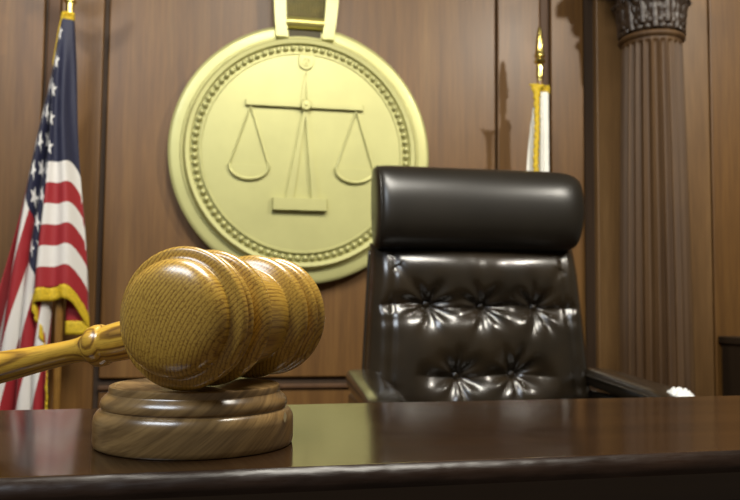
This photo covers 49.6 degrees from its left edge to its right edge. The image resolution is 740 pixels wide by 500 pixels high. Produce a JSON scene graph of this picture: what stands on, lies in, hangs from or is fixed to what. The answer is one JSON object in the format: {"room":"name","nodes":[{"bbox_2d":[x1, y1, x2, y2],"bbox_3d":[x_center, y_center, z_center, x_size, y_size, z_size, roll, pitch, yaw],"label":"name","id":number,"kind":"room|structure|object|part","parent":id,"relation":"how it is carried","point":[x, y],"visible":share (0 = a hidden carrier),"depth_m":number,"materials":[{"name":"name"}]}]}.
{"room":"courtroom","nodes":[
{"label":"courtroom","id":0,"kind":"room"},
{"bbox_2d":[0,0,739,408],"bbox_3d":[-0.044,-0.336,3.055,5.400,2.750,0.130,1,-4,-10],"label":"wall","id":1,"kind":"structure","parent":0,"point":[468,67],"depth_m":3.07,"materials":[{"name":"brown wood"}]},
{"bbox_3d":[-1.923,-0.428,2.672,1.562,2.650,0.023,1,-4,-10],"label":"panel","id":2,"kind":"part","parent":1,"relation":"part of","materials":[{"name":"brown wood"}]},
{"bbox_3d":[-1.030,-0.409,2.837,0.146,2.650,0.021,1,-4,-10],"label":"panel","id":3,"kind":"part","parent":1,"relation":"part of","materials":[{"name":"brown wood"}]},
{"bbox_2d":[98,383,347,389],"bbox_3d":[-0.234,0.495,2.917,1.450,0.016,0.022,1,-4,-10],"label":"trim","id":4,"kind":"structure","parent":1,"relation":"attached to","point":[294,385],"depth_m":2.91,"materials":[{"name":"brown wood"}]},
{"bbox_3d":[-0.238,0.718,2.912,1.450,0.425,0.017,1,-4,-10],"label":"panel","id":5,"kind":"part","parent":1,"relation":"part of","materials":[{"name":"brown wood"}]},
{"bbox_3d":[-0.225,-0.625,2.998,1.450,2.183,0.023,1,-4,-10],"label":"panel","id":6,"kind":"part","parent":1,"relation":"part of","materials":[{"name":"brown wood"}]},
{"bbox_2d":[168,0,428,283],"bbox_3d":[-0.245,-0.501,2.920,0.952,1.251,0.108,1,-4,-10],"label":"wall medallion","id":7,"kind":"object","parent":1,"relation":"attached to","point":[276,141],"visible":0.82,"depth_m":2.88,"materials":[{"name":"gold metal"}]},
{"bbox_3d":[-0.429,-0.411,2.852,0.142,0.215,0.006,1,-4,-10],"label":"cord","id":8,"kind":"part","parent":7,"relation":"part of","materials":[{"name":"gold metal"}]},
{"bbox_3d":[-0.241,-0.412,2.885,0.118,0.460,0.018,1,-4,-10],"label":"post","id":9,"kind":"part","parent":7,"relation":"part of","materials":[{"name":"gold metal"}]},
{"bbox_3d":[-0.055,-0.403,2.920,0.142,0.215,0.006,1,-4,-10],"label":"cord","id":10,"kind":"part","parent":7,"relation":"part of","materials":[{"name":"gold metal"}]},
{"bbox_3d":[0.581,-0.375,3.131,0.176,2.650,0.023,1,-4,-10],"label":"panel","id":11,"kind":"part","parent":1,"relation":"part of","materials":[{"name":"brown wood"}]},
{"bbox_3d":[0.780,-0.371,3.167,0.138,2.650,0.023,1,-4,-10],"label":"panel","id":12,"kind":"part","parent":1,"relation":"part of","materials":[{"name":"brown wood"}]},
{"bbox_3d":[2.007,-0.345,3.392,1.245,2.650,0.023,1,-4,-10],"label":"panel","id":13,"kind":"part","parent":1,"relation":"part of","materials":[{"name":"brown wood"}]},
{"bbox_3d":[0.316,0.930,0.940,5.400,0.050,4.250,1,-4,-10],"label":"floor","id":14,"kind":"structure","parent":0,"visible":0},
{"bbox_2d":[0,0,89,409],"bbox_3d":[-1.031,0.000,2.607,0.359,2.002,0.300,-1,-4,21],"label":"flag","id":15,"kind":"object","parent":14,"relation":"on","point":[47,262],"visible":0.81,"depth_m":2.58,"materials":[{"name":"fabric"}]},
{"bbox_2d":[0,396,739,499],"bbox_3d":[0.240,0.496,0.532,3.200,0.760,0.242,1,-4,-13],"label":"desk","id":16,"kind":"object","parent":14,"relation":"on","point":[643,448],"visible":0.93,"depth_m":0.41,"materials":[{"name":"wood"}]},
{"bbox_2d":[91,377,292,460],"bbox_3d":[-0.096,0.090,0.441,0.108,0.032,0.108,1,-4,-10],"label":"block","id":17,"kind":"object","parent":16,"relation":"on","point":[143,419],"visible":0.91,"depth_m":0.40,"materials":[{"name":"brown wood"}]},
{"bbox_2d":[0,246,324,390],"bbox_3d":[-0.184,0.052,0.488,0.295,0.100,0.140,-1,-4,19],"label":"gavel","id":18,"kind":"object","parent":17,"relation":"on","point":[192,318],"visible":1,"depth_m":0.40,"materials":[{"name":"brown wood"}]},
{"bbox_3d":[-0.211,0.069,0.496,0.244,0.025,0.025,-13,-8,17],"label":"handle","id":19,"kind":"part","parent":18,"relation":"part of","materials":[{"name":"brown wood"}]},
{"bbox_2d":[346,165,674,402],"bbox_3d":[0.311,0.366,1.849,0.718,1.195,0.622,1,-4,-10],"label":"office chair","id":20,"kind":"object","parent":14,"relation":"on","point":[472,292],"visible":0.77,"depth_m":2.03,"materials":[{"name":"brown leather"}]},
{"bbox_3d":[0.004,0.448,1.784,0.052,0.218,0.410,1,-4,-10],"label":"arm panel","id":21,"kind":"part","parent":20,"relation":"part of","materials":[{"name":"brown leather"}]},
{"bbox_3d":[0.004,0.321,1.782,0.087,0.078,0.470,1,-4,-10],"label":"armrest","id":22,"kind":"part","parent":20,"relation":"part of","materials":[{"name":"brown leather"}]},
{"bbox_3d":[0.279,0.269,2.064,0.630,0.571,0.169,1,-4,-10],"label":"backrest","id":23,"kind":"part","parent":20,"relation":"part of","materials":[{"name":"brown leather"}]},
{"bbox_3d":[0.625,0.461,1.892,0.052,0.218,0.410,1,-4,-10],"label":"arm panel","id":24,"kind":"part","parent":20,"relation":"part of","materials":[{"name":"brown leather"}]},
{"bbox_3d":[0.625,0.334,1.890,0.087,0.078,0.470,1,-4,-10],"label":"armrest","id":25,"kind":"part","parent":20,"relation":"part of","materials":[{"name":"brown leather"}]},
{"bbox_2d":[667,387,693,396],"bbox_3d":[0.665,0.305,1.700,0.036,0.025,0.069,1,-4,-10],"label":"tissue","id":26,"kind":"object","parent":20,"relation":"on","point":[677,392],"visible":0.81,"depth_m":1.70,"materials":[{"name":"white paper"}]},
{"bbox_2d":[527,27,549,171],"bbox_3d":[0.619,0.107,2.889,0.300,1.864,0.300,1,-4,-10],"label":"flag","id":27,"kind":"object","parent":14,"relation":"on","point":[538,144],"visible":0.16,"depth_m":2.90,"materials":[{"name":"fabric"}]},
{"bbox_2d":[607,0,694,395],"bbox_3d":[1.049,-0.028,2.951,0.350,2.141,0.349,1,-4,-10],"label":"column","id":28,"kind":"structure","parent":14,"relation":"on","point":[656,331],"depth_m":2.88,"materials":[{"name":"brown wood"}]},
{"bbox_2d":[718,336,739,395],"bbox_3d":[1.685,0.699,3.076,0.524,0.718,0.340,1,-4,-10],"label":"base cabinet","id":29,"kind":"object","parent":14,"relation":"on","point":[730,348],"visible":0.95,"depth_m":3.15,"materials":[{"name":"brown wood"}]}
]}

